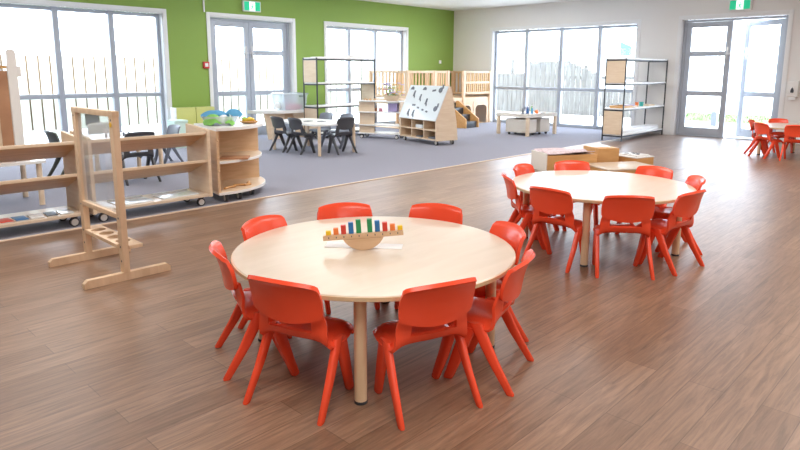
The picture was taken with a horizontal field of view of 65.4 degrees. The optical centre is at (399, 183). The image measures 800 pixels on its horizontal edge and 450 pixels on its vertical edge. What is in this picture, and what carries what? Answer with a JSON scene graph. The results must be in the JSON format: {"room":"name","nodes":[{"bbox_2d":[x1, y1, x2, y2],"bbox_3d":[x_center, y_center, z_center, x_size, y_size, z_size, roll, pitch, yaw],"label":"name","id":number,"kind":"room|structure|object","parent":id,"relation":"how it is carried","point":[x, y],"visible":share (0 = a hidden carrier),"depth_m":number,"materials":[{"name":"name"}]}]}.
{"room":"children's room","nodes":[
{"label":"children's room","id":0,"kind":"room"},
{"bbox_2d":[6,0,453,120],"bbox_3d":[-4.817,-1.849,9.667,0.260,2.795,17.940,10,14,43],"label":"wall","id":1,"kind":"structure","parent":0,"point":[430,31],"depth_m":12.37,"materials":[{"name":"green paint"}]},
{"bbox_2d":[0,3,165,134],"bbox_3d":[-5.727,-1.459,8.792,0.090,2.133,4.898,10,14,43],"label":"window","id":2,"kind":"structure","parent":1,"relation":"in","point":[61,96],"depth_m":9.76,"materials":[{"name":"grey metal"}]},
{"bbox_2d":[85,100,98,125],"bbox_3d":[-4.824,-1.131,9.730,0.008,0.440,0.200,10,14,43],"label":"card","id":3,"kind":"object","parent":2,"relation":"hanging from","point":[89,119],"visible":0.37,"depth_m":9.74,"materials":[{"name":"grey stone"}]},
{"bbox_2d":[0,0,171,133],"bbox_3d":[-5.659,-1.486,8.721,0.118,2.210,5.050,10,14,43],"label":"trim","id":4,"kind":"structure","parent":1,"relation":"attached to","point":[162,12],"depth_m":10.15,"materials":[{"name":"white paint"}]},
{"bbox_2d":[210,17,290,134],"bbox_3d":[-2.795,-1.983,11.740,0.150,2.138,1.730,10,14,43],"label":"door","id":5,"kind":"structure","parent":1,"relation":"in","point":[247,26],"depth_m":11.70,"materials":[{"name":"grey metal"}]},
{"bbox_2d":[206,12,296,131],"bbox_3d":[-2.741,-2.012,11.682,0.118,2.215,1.890,10,14,43],"label":"trim","id":6,"kind":"structure","parent":1,"relation":"attached to","point":[292,33],"depth_m":11.66,"materials":[{"name":"white paint"}]},
{"bbox_2d":[242,0,260,11],"bbox_3d":[-2.715,-3.240,11.382,0.060,0.190,0.370,10,14,43],"label":"exit sign","id":7,"kind":"object","parent":1,"relation":"attached to","point":[249,6],"visible":1,"depth_m":11.35,"materials":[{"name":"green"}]},
{"bbox_2d":[327,26,401,128],"bbox_3d":[-0.783,-2.347,13.811,0.090,2.133,2.336,10,14,43],"label":"window","id":8,"kind":"structure","parent":1,"relation":"in","point":[348,89],"depth_m":13.56,"materials":[{"name":"grey metal"}]},
{"bbox_2d":[324,21,407,111],"bbox_3d":[-0.715,-2.373,13.740,0.118,2.210,2.490,10,14,43],"label":"trim","id":9,"kind":"structure","parent":1,"relation":"attached to","point":[326,23],"depth_m":13.48,"materials":[{"name":"white paint"}]},
{"bbox_2d":[0,122,648,239],"bbox_3d":[-2.885,-0.194,8.241,5.400,0.152,17.680,10,14,43],"label":"floor","id":10,"kind":"structure","parent":0,"point":[378,155],"depth_m":8.18,"materials":[{"name":"grey carpet"}]},
{"bbox_2d":[0,159,45,204],"bbox_3d":[-3.821,0.027,5.417,0.620,0.410,1.230,10,14,43],"label":"rectangular table","id":11,"kind":"object","parent":10,"relation":"on","point":[38,162],"visible":0.63,"depth_m":5.61,"materials":[{"name":"white wood"}]},
{"bbox_2d":[0,66,14,145],"bbox_3d":[-3.721,-0.616,5.478,0.340,0.835,0.585,10,14,43],"label":"easel","id":12,"kind":"object","parent":11,"relation":"on","point":[6,127],"visible":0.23,"depth_m":5.50,"materials":[{"name":"brown wood"}]},
{"bbox_2d":[5,49,30,161],"bbox_3d":[-3.368,-0.685,5.471,0.120,0.976,0.135,10,14,43],"label":"post","id":13,"kind":"object","parent":11,"relation":"on","point":[13,71],"visible":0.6,"depth_m":5.44,"materials":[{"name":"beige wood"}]},
{"bbox_2d":[0,131,80,227],"bbox_3d":[-2.937,0.013,4.625,0.390,0.722,1.005,10,14,43],"label":"display shelf","id":14,"kind":"object","parent":10,"relation":"on","point":[65,149],"visible":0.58,"depth_m":4.78,"materials":[{"name":"brown wood"}]},
{"bbox_2d":[11,215,28,221],"bbox_3d":[-2.838,0.260,4.651,0.150,0.011,0.084,10,14,43],"label":"picture book","id":15,"kind":"object","parent":14,"relation":"on","point":[16,218],"visible":1,"depth_m":4.63,"materials":[{"name":"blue paper"}]},
{"bbox_2d":[27,213,44,218],"bbox_3d":[-2.763,0.247,4.726,0.094,0.011,0.150,-9,13,-41],"label":"picture book","id":16,"kind":"object","parent":14,"relation":"on","point":[38,215],"visible":1,"depth_m":4.70,"materials":[{"name":"white paper"}]},
{"bbox_2d":[56,209,73,214],"bbox_3d":[-2.621,0.221,4.871,0.094,0.011,0.150,-9,14,-42],"label":"picture book","id":17,"kind":"object","parent":14,"relation":"on","point":[65,211],"visible":1,"depth_m":4.86,"materials":[{"name":"white paper"}]},
{"bbox_2d":[43,130,63,175],"bbox_3d":[-3.716,-0.323,6.924,0.382,0.568,0.384,10,14,43],"label":"child chair","id":18,"kind":"object","parent":10,"relation":"on","point":[52,137],"visible":0.27,"depth_m":6.76,"materials":[{"name":"grey plastic"}]},
{"bbox_2d":[87,122,124,170],"bbox_3d":[-3.635,-0.465,7.716,0.382,0.568,0.384,-9,14,-43],"label":"child chair","id":19,"kind":"object","parent":10,"relation":"on","point":[100,127],"visible":0.16,"depth_m":7.76,"materials":[{"name":"grey plastic"}]},
{"bbox_2d":[85,131,163,175],"bbox_3d":[-3.244,-0.320,7.192,0.730,0.470,0.830,10,14,43],"label":"rectangular table","id":20,"kind":"object","parent":10,"relation":"on","point":[92,136],"visible":0.27,"depth_m":7.17,"materials":[{"name":"white wood"}]},
{"bbox_2d":[69,123,212,221],"bbox_3d":[-2.199,-0.119,5.375,0.390,0.722,1.035,10,14,43],"label":"display shelf","id":21,"kind":"object","parent":10,"relation":"on","point":[196,139],"visible":0.66,"depth_m":5.40,"materials":[{"name":"brown wood"}]},
{"bbox_2d":[107,195,154,204],"bbox_3d":[-2.290,0.141,5.294,0.259,0.022,0.311,10,14,43],"label":"tray","id":22,"kind":"object","parent":21,"relation":"on","point":[136,199],"visible":0.82,"depth_m":5.30,"materials":[{"name":"white"}]},
{"bbox_2d":[151,189,198,199],"bbox_3d":[-2.009,0.091,5.579,0.224,0.022,0.346,9,13,40],"label":"tray","id":23,"kind":"object","parent":21,"relation":"on","point":[182,192],"visible":1,"depth_m":5.57,"materials":[{"name":"white"}]},
{"bbox_2d":[122,131,161,185],"bbox_3d":[-2.882,-0.299,6.804,0.384,0.568,0.382,10,14,43],"label":"child chair","id":24,"kind":"object","parent":10,"relation":"on","point":[150,153],"visible":0.52,"depth_m":6.71,"materials":[{"name":"grey plastic"}]},
{"bbox_2d":[154,124,183,163],"bbox_3d":[-3.062,-0.515,8.174,0.341,0.507,0.343,9,14,41],"label":"child chair","id":25,"kind":"object","parent":10,"relation":"on","point":[172,129],"visible":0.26,"depth_m":8.21,"materials":[{"name":"grey plastic"}]},
{"bbox_2d":[167,119,187,147],"bbox_3d":[-3.541,-0.799,9.940,0.270,0.440,0.230,10,14,43],"label":"stool","id":26,"kind":"object","parent":10,"relation":"on","point":[181,122],"visible":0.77,"depth_m":9.84,"materials":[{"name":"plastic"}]},
{"bbox_2d":[170,106,214,124],"bbox_3d":[-3.369,-1.004,10.572,0.730,0.580,0.735,10,14,43],"label":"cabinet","id":27,"kind":"object","parent":10,"relation":"on","point":[192,114],"visible":0.23,"depth_m":10.59,"materials":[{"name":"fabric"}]},
{"bbox_2d":[176,107,195,123],"bbox_3d":[-3.678,-1.102,10.617,0.180,0.395,0.352,10,14,43],"label":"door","id":28,"kind":"structure","parent":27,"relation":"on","point":[185,113],"depth_m":10.56,"materials":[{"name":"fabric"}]},
{"bbox_2d":[195,106,214,122],"bbox_3d":[-3.429,-1.147,10.870,0.180,0.395,0.352,10,14,43],"label":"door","id":29,"kind":"structure","parent":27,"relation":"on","point":[198,110],"depth_m":10.72,"materials":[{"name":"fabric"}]},
{"bbox_2d":[194,121,264,201],"bbox_3d":[-1.568,-0.238,6.120,0.669,0.696,0.669,-7,12,-34],"label":"corner shelf","id":30,"kind":"object","parent":10,"relation":"on","point":[240,138],"visible":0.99,"depth_m":6.31,"materials":[{"name":"brown wood"}]},
{"bbox_2d":[200,109,242,125],"bbox_3d":[-1.699,-0.634,5.939,0.393,0.150,0.260,-2,11,-14],"label":"toy","id":31,"kind":"object","parent":30,"relation":"on","point":[211,117],"visible":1,"depth_m":5.90,"materials":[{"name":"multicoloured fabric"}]},
{"bbox_2d":[220,155,249,159],"bbox_3d":[-1.568,-0.249,5.913,0.260,0.018,0.170,-1,10,-6],"label":"wooden board","id":32,"kind":"object","parent":30,"relation":"on","point":[225,157],"visible":0.86,"depth_m":5.84,"materials":[{"name":"brown wood"}]},
{"bbox_2d":[247,108,303,139],"bbox_3d":[-2.072,-1.103,11.439,0.517,0.515,1.360,10,14,43],"label":"table","id":33,"kind":"object","parent":10,"relation":"on","point":[284,114],"visible":0.59,"depth_m":11.12,"materials":[{"name":"white wood"}]},
{"bbox_2d":[271,92,303,109],"bbox_3d":[-2.014,-1.509,11.380,0.433,0.305,0.580,10,14,43],"label":"tub","id":34,"kind":"object","parent":33,"relation":"on","point":[281,92],"visible":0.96,"depth_m":11.40,"materials":[{"name":"clear plastic"}]},
{"bbox_2d":[286,104,301,109],"bbox_3d":[-1.944,-1.412,11.399,0.200,0.100,0.220,7,12,32],"label":"toy","id":35,"kind":"object","parent":34,"relation":"in","point":[288,106],"visible":0.98,"depth_m":11.32,"materials":[{"name":"pink plastic"}]},
{"bbox_2d":[269,116,297,152],"bbox_3d":[-1.775,-0.771,9.533,0.362,0.537,0.363,10,14,43],"label":"child chair","id":36,"kind":"object","parent":10,"relation":"on","point":[277,122],"visible":0.82,"depth_m":9.43,"materials":[{"name":"grey plastic"}]},
{"bbox_2d":[286,118,316,154],"bbox_3d":[-1.467,-0.725,9.280,0.362,0.537,0.363,10,14,43],"label":"child chair","id":37,"kind":"object","parent":10,"relation":"on","point":[294,123],"visible":1,"depth_m":9.20,"materials":[{"name":"grey plastic"}]},
{"bbox_2d":[272,118,354,155],"bbox_3d":[-1.329,-0.729,9.541,1.240,0.455,0.780,10,14,43],"label":"rectangular table","id":38,"kind":"object","parent":10,"relation":"on","point":[313,121],"visible":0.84,"depth_m":9.34,"materials":[{"name":"white wood"}]},
{"bbox_2d":[309,112,333,146],"bbox_3d":[-1.296,-0.893,10.218,0.362,0.537,0.363,9,14,41],"label":"child chair","id":39,"kind":"object","parent":10,"relation":"on","point":[326,115],"visible":0.53,"depth_m":10.21,"materials":[{"name":"grey plastic"}]},
{"bbox_2d":[302,57,374,139],"bbox_3d":[-1.114,-1.615,11.663,0.400,1.449,1.420,10,14,43],"label":"metal shelf","id":40,"kind":"object","parent":10,"relation":"on","point":[310,70],"visible":0.76,"depth_m":11.27,"materials":[{"name":"grey"}]},
{"bbox_2d":[333,55,361,57],"bbox_3d":[-0.979,-2.374,11.665,0.300,0.056,0.480,10,14,43],"label":"flat box","id":41,"kind":"object","parent":40,"relation":"on","point":[336,56],"visible":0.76,"depth_m":11.52,"materials":[{"name":"white plastic"}]},
{"bbox_2d":[327,113,355,148],"bbox_3d":[-0.945,-0.849,9.978,0.363,0.537,0.362,-9,14,-43],"label":"child chair","id":42,"kind":"object","parent":10,"relation":"on","point":[341,142],"visible":0.3,"depth_m":9.93,"materials":[{"name":"grey plastic"}]},
{"bbox_2d":[326,117,357,154],"bbox_3d":[-0.878,-0.726,9.266,0.368,0.548,0.370,-9,14,-43],"label":"child chair","id":43,"kind":"object","parent":10,"relation":"on","point":[345,123],"visible":1,"depth_m":9.18,"materials":[{"name":"grey plastic"}]},
{"bbox_2d":[358,100,403,138],"bbox_3d":[-0.336,-1.180,11.414,0.800,0.685,0.340,4,11,19],"label":"open shelf","id":44,"kind":"object","parent":10,"relation":"on","point":[367,124],"visible":0.83,"depth_m":11.36,"materials":[{"name":"beige wood"}]},
{"bbox_2d":[377,83,403,100],"bbox_3d":[-0.141,-1.675,11.312,0.450,0.327,0.528,10,14,43],"label":"flower basket","id":45,"kind":"object","parent":44,"relation":"on","point":[392,96],"visible":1,"depth_m":11.18,"materials":[{"name":"beige wicker"}]},
{"bbox_2d":[388,102,398,111],"bbox_3d":[-0.113,-1.389,11.285,0.188,0.165,0.148,4,11,19],"label":"box","id":46,"kind":"object","parent":44,"relation":"on","point":[392,106],"visible":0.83,"depth_m":11.22,"materials":[{"name":"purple plastic"}]},
{"bbox_2d":[399,85,456,144],"bbox_3d":[0.473,-1.199,10.721,0.477,0.971,1.093,-6,12,-33],"label":"display shelf","id":47,"kind":"object","parent":10,"relation":"on","point":[441,123],"visible":0.91,"depth_m":10.47,"materials":[{"name":"brown wood"}]},
{"bbox_2d":[401,125,434,131],"bbox_3d":[0.473,-0.962,10.764,0.415,0.020,1.041,-6,12,-33],"label":"cubby shelf","id":48,"kind":"object","parent":47,"relation":"attached to","point":[403,127],"depth_m":10.71,"materials":[{"name":"brown wood"}]},
{"bbox_2d":[401,134,434,140],"bbox_3d":[0.472,-0.809,10.791,0.415,0.020,1.041,-6,12,-33],"label":"cubby shelf","id":49,"kind":"object","parent":47,"relation":"attached to","point":[405,136],"depth_m":10.78,"materials":[{"name":"brown wood"}]},
{"bbox_2d":[368,70,491,128],"bbox_3d":[0.747,-1.987,14.384,1.190,1.230,2.930,10,14,43],"label":"loft","id":50,"kind":"object","parent":10,"relation":"on","point":[483,86],"visible":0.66,"depth_m":14.36,"materials":[{"name":"brown wood"}]},
{"bbox_2d":[454,101,478,127],"bbox_3d":[1.350,-1.535,13.756,0.640,0.560,0.470,10,14,43],"label":"steps","id":51,"kind":"structure","parent":10,"relation":"on","point":[465,118],"depth_m":13.73,"materials":[{"name":"brown wood"}]},
{"bbox_2d":[506,117,536,134],"bbox_3d":[2.362,-1.117,12.151,0.300,0.315,0.520,-8,13,-39],"label":"bin","id":52,"kind":"object","parent":10,"relation":"on","point":[516,125],"visible":0.94,"depth_m":12.03,"materials":[{"name":"beige"}]},
{"bbox_2d":[496,111,556,136],"bbox_3d":[2.499,-1.198,12.319,0.900,0.418,0.800,-8,13,-39],"label":"table","id":53,"kind":"object","parent":10,"relation":"on","point":[519,114],"visible":0.94,"depth_m":12.15,"materials":[{"name":"beige wood"}]},
{"bbox_2d":[532,117,549,133],"bbox_3d":[2.676,-1.162,12.410,0.300,0.315,0.520,-8,13,-39],"label":"bin","id":54,"kind":"object","parent":10,"relation":"on","point":[543,124],"visible":0.56,"depth_m":12.19,"materials":[{"name":"beige"}]},
{"bbox_2d":[0,134,799,449],"bbox_3d":[2.835,0.803,2.782,10.540,0.152,17.680,10,14,43],"label":"floor","id":55,"kind":"structure","parent":0,"point":[707,357],"depth_m":2.78,"materials":[{"name":"wood"}]},
{"bbox_2d":[48,107,170,289],"bbox_3d":[-1.798,0.040,3.766,0.650,0.981,0.500,10,14,43],"label":"wooden stand","id":56,"kind":"object","parent":55,"relation":"on","point":[121,244],"visible":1,"depth_m":3.71,"materials":[{"name":"brown wood"}]},
{"bbox_2d":[85,224,142,248],"bbox_3d":[-1.783,0.326,3.834,0.650,0.022,0.120,10,14,43],"label":"tray","id":57,"kind":"object","parent":56,"relation":"on","point":[109,236],"depth_m":3.81,"materials":[{"name":"brown wood"}]},
{"bbox_2d":[209,240,285,380],"bbox_3d":[-0.612,0.490,2.615,0.343,0.507,0.341,-4,11,-22],"label":"child chair","id":58,"kind":"object","parent":55,"relation":"on","point":[245,306],"visible":0.66,"depth_m":2.47,"materials":[{"name":"red plastic"}]},
{"bbox_2d":[238,215,324,338],"bbox_3d":[-0.553,0.425,2.979,0.343,0.507,0.341,6,12,30],"label":"child chair","id":59,"kind":"object","parent":55,"relation":"on","point":[255,226],"visible":0.09,"depth_m":2.99,"materials":[{"name":"red plastic"}]},
{"bbox_2d":[243,275,353,425],"bbox_3d":[-0.358,0.547,2.303,0.341,0.507,0.343,5,11,25],"label":"child chair","id":60,"kind":"object","parent":55,"relation":"on","point":[297,309],"visible":1,"depth_m":2.20,"materials":[{"name":"red plastic"}]},
{"bbox_2d":[0,133,651,241],"bbox_3d":[-1.038,0.089,6.287,0.036,0.016,17.420,10,14,43],"label":"trim","id":61,"kind":"structure","parent":55,"relation":"on","point":[649,133],"depth_m":5.90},
{"bbox_2d":[317,202,379,313],"bbox_3d":[-0.268,0.378,3.248,0.341,0.507,0.343,-2,10,-14],"label":"child chair","id":62,"kind":"object","parent":55,"relation":"on","point":[343,209],"visible":0.17,"depth_m":3.33,"materials":[{"name":"red plastic"}]},
{"bbox_2d":[231,216,515,404],"bbox_3d":[-0.111,0.498,2.756,1.211,0.445,1.211,10,14,43],"label":"round table","id":63,"kind":"object","parent":55,"relation":"on","point":[432,251],"visible":0.82,"depth_m":2.52,"materials":[{"name":"brown wood"}]},
{"bbox_2d":[323,229,402,249],"bbox_3d":[-0.158,0.241,2.687,0.346,0.085,0.036,-1,10,-4],"label":"toy","id":64,"kind":"object","parent":63,"relation":"on","point":[366,240],"visible":1,"depth_m":2.67,"materials":[{"name":"brown wood"}]},
{"bbox_2d":[355,219,360,232],"bbox_3d":[-0.178,0.181,2.674,0.025,0.059,0.022,-1,10,-4],"label":"block","id":65,"kind":"object","parent":64,"relation":"on","point":[358,221],"visible":1,"depth_m":2.66,"materials":[{"name":"green paint"}]},
{"bbox_2d":[367,218,372,231],"bbox_3d":[-0.131,0.178,2.677,0.025,0.059,0.022,-1,10,-4],"label":"block","id":66,"kind":"object","parent":64,"relation":"on","point":[369,220],"visible":1,"depth_m":2.67,"materials":[{"name":"green paint"}]},
{"bbox_2d":[324,242,402,248],"bbox_3d":[-0.159,0.273,2.745,0.340,0.002,0.080,1,10,5],"label":"card","id":67,"kind":"object","parent":63,"relation":"on","point":[329,244],"visible":0.71,"depth_m":2.74,"materials":[{"name":"white paper"}]},
{"bbox_2d":[373,277,482,430],"bbox_3d":[0.084,0.553,2.279,0.341,0.507,0.343,-5,11,-26],"label":"child chair","id":68,"kind":"object","parent":55,"relation":"on","point":[426,312],"visible":1,"depth_m":2.17,"materials":[{"name":"red plastic"}]},
{"bbox_2d":[394,203,462,308],"bbox_3d":[0.148,0.381,3.238,0.341,0.507,0.343,4,11,21],"label":"child chair","id":69,"kind":"object","parent":55,"relation":"on","point":[434,211],"visible":0.08,"depth_m":3.32,"materials":[{"name":"red plastic"}]},
{"bbox_2d":[444,249,534,396],"bbox_3d":[0.356,0.513,2.506,0.343,0.507,0.341,5,11,25],"label":"child chair","id":70,"kind":"object","parent":55,"relation":"on","point":[483,315],"visible":0.76,"depth_m":2.39,"materials":[{"name":"red plastic"}]},
{"bbox_2d":[474,221,528,341],"bbox_3d":[0.386,0.445,2.882,0.343,0.507,0.341,-3,11,-18],"label":"child chair","id":71,"kind":"object","parent":55,"relation":"on","point":[513,234],"visible":0.31,"depth_m":2.81,"materials":[{"name":"red plastic"}]},
{"bbox_2d":[501,172,552,249],"bbox_3d":[0.874,0.180,4.366,0.343,0.507,0.341,0,10,-1],"label":"child chair","id":72,"kind":"object","parent":55,"relation":"on","point":[525,211],"visible":0.74,"depth_m":4.25,"materials":[{"name":"red plastic"}]},
{"bbox_2d":[513,163,558,230],"bbox_3d":[1.037,0.115,4.729,0.343,0.507,0.341,8,13,37],"label":"child chair","id":73,"kind":"object","parent":55,"relation":"on","point":[523,168],"visible":0.15,"depth_m":4.77,"materials":[{"name":"red plastic"}]},
{"bbox_2d":[521,186,582,272],"bbox_3d":[1.008,0.253,3.962,0.343,0.507,0.341,-10,14,-44],"label":"child chair","id":74,"kind":"object","parent":55,"relation":"on","point":[543,199],"visible":0.92,"depth_m":3.85,"materials":[{"name":"red plastic"}]},
{"bbox_2d":[531,150,597,171],"bbox_3d":[2.058,-0.298,7.827,0.700,0.230,0.400,-3,11,-15],"label":"box","id":75,"kind":"object","parent":55,"relation":"on","point":[540,161],"visible":0.49,"depth_m":7.66,"materials":[{"name":"brown wood"}]},
{"bbox_2d":[534,148,594,154],"bbox_3d":[2.057,-0.412,7.817,0.622,0.046,0.423,-3,11,-15],"label":"woven mat","id":76,"kind":"object","parent":75,"relation":"on","point":[550,151],"visible":0.99,"depth_m":7.76,"materials":[{"name":"fabric"}]},
{"bbox_2d":[548,153,592,155],"bbox_3d":[2.059,-0.375,7.814,0.660,0.018,0.360,-3,11,-15],"label":"tray","id":77,"kind":"object","parent":75,"relation":"on","point":[570,154],"depth_m":7.68,"materials":[{"name":"brown wood"}]},
{"bbox_2d":[554,160,599,230],"bbox_3d":[1.380,0.089,4.880,0.341,0.507,0.343,-1,10,-6],"label":"child chair","id":78,"kind":"object","parent":55,"relation":"on","point":[567,164],"visible":0.15,"depth_m":4.96,"materials":[{"name":"red plastic"}]},
{"bbox_2d":[583,145,618,162],"bbox_3d":[2.600,-0.357,8.079,0.300,0.262,0.360,-3,11,-15],"label":"box","id":79,"kind":"object","parent":55,"relation":"on","point":[605,153],"visible":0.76,"depth_m":7.91,"materials":[{"name":"brown wood"}]},
{"bbox_2d":[512,170,696,266],"bbox_3d":[1.377,0.219,4.330,1.211,0.445,1.211,10,14,43],"label":"round table","id":80,"kind":"object","parent":55,"relation":"on","point":[587,187],"visible":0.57,"depth_m":4.19,"materials":[{"name":"brown wood"}]},
{"bbox_2d":[589,161,653,173],"bbox_3d":[2.676,-0.173,7.504,0.732,0.102,0.557,-3,11,-15],"label":"platform","id":81,"kind":"object","parent":55,"relation":"on","point":[626,166],"visible":0.36,"depth_m":7.46,"materials":[{"name":"brown wood"}]},
{"bbox_2d":[592,195,654,279],"bbox_3d":[1.345,0.287,3.777,0.341,0.507,0.343,1,10,6],"label":"child chair","id":82,"kind":"object","parent":55,"relation":"on","point":[619,208],"visible":1,"depth_m":3.66,"materials":[{"name":"red plastic"}]},
{"bbox_2d":[601,58,667,141],"bbox_3d":[4.393,-1.588,11.598,0.380,1.449,1.810,10,14,43],"label":"metal shelf","id":83,"kind":"object","parent":55,"relation":"on","point":[616,68],"visible":0.88,"depth_m":11.02,"materials":[{"name":"grey"}]},
{"bbox_2d":[623,124,657,133],"bbox_3d":[4.423,-1.035,11.716,0.240,0.081,1.620,10,14,43],"label":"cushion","id":84,"kind":"object","parent":83,"relation":"on","point":[636,128],"visible":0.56,"depth_m":11.67,"materials":[{"name":"white fabric"}]},
{"bbox_2d":[619,155,653,164],"bbox_3d":[3.037,-0.306,8.152,0.348,0.138,0.408,-6,12,-30],"label":"box","id":85,"kind":"object","parent":55,"relation":"on","point":[649,159],"visible":0.36,"depth_m":8.01,"materials":[{"name":"brown wood"}]},
{"bbox_2d":[619,152,648,156],"bbox_3d":[3.054,-0.383,8.123,0.240,0.022,0.280,-6,12,-30],"label":"tray","id":86,"kind":"object","parent":85,"relation":"on","point":[633,154],"visible":1,"depth_m":8.05,"materials":[{"name":"white plastic"}]},
{"bbox_2d":[615,166,672,233],"bbox_3d":[1.814,0.134,4.637,0.343,0.507,0.341,-8,13,-37],"label":"child chair","id":87,"kind":"object","parent":55,"relation":"on","point":[658,171],"visible":0.12,"depth_m":4.68,"materials":[{"name":"red plastic"}]},
{"bbox_2d":[636,189,705,275],"bbox_3d":[1.694,0.266,3.901,0.341,0.507,0.343,-7,13,-36],"label":"child chair","id":88,"kind":"object","parent":55,"relation":"on","point":[686,205],"visible":0.88,"depth_m":3.80,"materials":[{"name":"red plastic"}]},
{"bbox_2d":[652,175,705,254],"bbox_3d":[1.896,0.194,4.302,0.343,0.507,0.341,2,10,9],"label":"child chair","id":89,"kind":"object","parent":55,"relation":"on","point":[696,181],"visible":0.26,"depth_m":4.23,"materials":[{"name":"red plastic"}]},
{"bbox_2d":[743,119,772,154],"bbox_3d":[5.408,-0.707,9.377,0.343,0.507,0.341,9,14,41],"label":"child chair","id":90,"kind":"object","parent":55,"relation":"on","point":[750,121],"visible":0.56,"depth_m":9.35,"materials":[{"name":"red plastic"}]},
{"bbox_2d":[747,122,782,158],"bbox_3d":[5.276,-0.632,8.956,0.343,0.507,0.341,-1,10,-8],"label":"child chair","id":91,"kind":"object","parent":55,"relation":"on","point":[760,128],"visible":0.99,"depth_m":8.87,"materials":[{"name":"red plastic"}]},
{"bbox_2d":[756,123,799,154],"bbox_3d":[5.801,-0.613,9.033,1.211,0.445,1.211,10,14,43],"label":"round table","id":92,"kind":"object","parent":55,"relation":"on","point":[781,126],"visible":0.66,"depth_m":9.25,"materials":[{"name":"brown wood"}]},
{"bbox_2d":[767,118,794,152],"bbox_3d":[5.851,-0.742,9.576,0.341,0.507,0.343,1,10,5],"label":"child chair","id":93,"kind":"object","parent":55,"relation":"on","point":[778,135],"visible":0.45,"depth_m":9.63,"materials":[{"name":"red plastic"}]},
{"bbox_2d":[779,125,799,160],"bbox_3d":[5.481,-0.570,8.612,0.341,0.507,0.343,8,13,36],"label":"child chair","id":94,"kind":"object","parent":55,"relation":"on","point":[790,130],"visible":1,"depth_m":8.55,"materials":[{"name":"red plastic"}]},
{"bbox_2d":[361,0,578,10],"bbox_3d":[0.903,-2.462,4.278,16.700,0.350,18.440,10,14,43],"label":"ceiling","id":95,"kind":"structure","parent":0,"point":[452,5],"depth_m":13.77,"materials":[{"name":"white paint"}]},
{"bbox_2d":[453,0,799,138],"bbox_3d":[7.152,-1.941,10.367,15.940,2.795,0.260,10,14,43],"label":"wall","id":96,"kind":"structure","parent":0,"point":[660,18],"depth_m":12.38,"materials":[{"name":"white paint"}]},
{"bbox_2d":[493,24,636,129],"bbox_3d":[3.552,-2.354,13.848,3.496,2.158,0.090,10,14,43],"label":"window","id":97,"kind":"structure","parent":96,"relation":"in","point":[525,88],"depth_m":13.78,"materials":[{"name":"grey metal"}]},
{"bbox_2d":[489,19,641,125],"bbox_3d":[3.489,-2.381,13.777,3.650,2.235,0.112,10,14,43],"label":"trim","id":98,"kind":"structure","parent":96,"relation":"attached to","point":[621,22],"depth_m":13.42,"materials":[{"name":"white paint"}]},
{"bbox_2d":[669,9,793,138],"bbox_3d":[5.997,-1.954,11.381,1.900,2.255,0.112,10,14,43],"label":"trim","id":99,"kind":"structure","parent":96,"relation":"attached to","point":[681,22],"depth_m":11.29,"materials":[{"name":"white paint"}]},
{"bbox_2d":[675,15,788,139],"bbox_3d":[6.046,-1.925,11.438,1.744,2.178,0.150,10,14,43],"label":"door","id":100,"kind":"structure","parent":96,"relation":"in","point":[718,132],"depth_m":11.68,"materials":[{"name":"grey metal"}]},
{"bbox_2d":[735,18,785,137],"bbox_3d":[6.501,-1.875,11.265,0.110,2.115,0.810,-3,11,-20],"label":"door","id":101,"kind":"structure","parent":100,"relation":"attached to","point":[740,132],"depth_m":11.42,"materials":[{"name":"grey metal"}]},
{"bbox_2d":[728,0,752,10],"bbox_3d":[6.028,-3.168,11.031,0.370,0.190,0.060,10,14,43],"label":"exit sign","id":102,"kind":"object","parent":96,"relation":"attached to","point":[734,5],"visible":1,"depth_m":11.01,"materials":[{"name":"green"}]},
{"bbox_2d":[786,81,799,99],"bbox_3d":[6.696,-1.589,10.618,0.170,0.310,0.108,10,14,43],"label":"soap dispenser","id":103,"kind":"object","parent":96,"relation":"attached to","point":[792,92],"visible":1,"depth_m":10.58,"materials":[{"name":"white plastic"}]},
{"label":"outside","id":104,"kind":"structure","parent":0,"visible":0},
{"bbox_2d":[24,92,738,144],"bbox_3d":[-7.314,-3.762,28.469,29.560,0.200,59.000,10,14,43],"label":"ground","id":105,"kind":"structure","parent":104,"point":[38,137],"depth_m":14.29,"materials":[{"name":"concrete"}]},
{"bbox_2d":[0,54,397,136],"bbox_3d":[-6.145,-1.688,12.415,0.169,1.700,19.415,10,14,43],"label":"fence","id":106,"kind":"object","parent":105,"relation":"on","point":[84,74],"visible":0.33,"depth_m":12.84,"materials":[{"name":"white wood"}]},
{"bbox_2d":[584,41,705,95],"bbox_3d":[13.880,-6.517,35.372,4.800,2.900,5.040,10,14,43],"label":"house","id":107,"kind":"structure","parent":105,"relation":"on","point":[620,49],"depth_m":34.29,"materials":[{"name":"white"}]},
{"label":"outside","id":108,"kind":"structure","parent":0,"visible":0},
{"bbox_2d":[501,96,772,134],"bbox_3d":[25.302,-1.366,15.637,35.440,0.200,32.320,10,14,43],"label":"yard","id":109,"kind":"structure","parent":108,"point":[761,106],"depth_m":20.44,"materials":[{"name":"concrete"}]},
{"bbox_2d":[497,59,632,117],"bbox_3d":[4.872,-2.864,18.853,6.450,1.800,0.169,10,14,43],"label":"fence","id":110,"kind":"object","parent":109,"relation":"on","point":[541,73],"visible":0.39,"depth_m":18.89,"materials":[{"name":"white wood"}]},
{"bbox_2d":[710,27,723,125],"bbox_3d":[7.475,-2.505,14.632,0.130,2.300,0.130,10,14,43],"label":"post","id":111,"kind":"object","parent":109,"relation":"on","point":[714,115],"visible":0.94,"depth_m":14.64,"materials":[{"name":"white"}]},
{"bbox_2d":[686,111,770,123],"bbox_3d":[12.372,-1.306,14.327,14.207,0.094,3.426,10,14,43],"label":"lawn","id":112,"kind":"structure","parent":109,"relation":"on","point":[690,116],"depth_m":17.44,"materials":[{"name":"white"}]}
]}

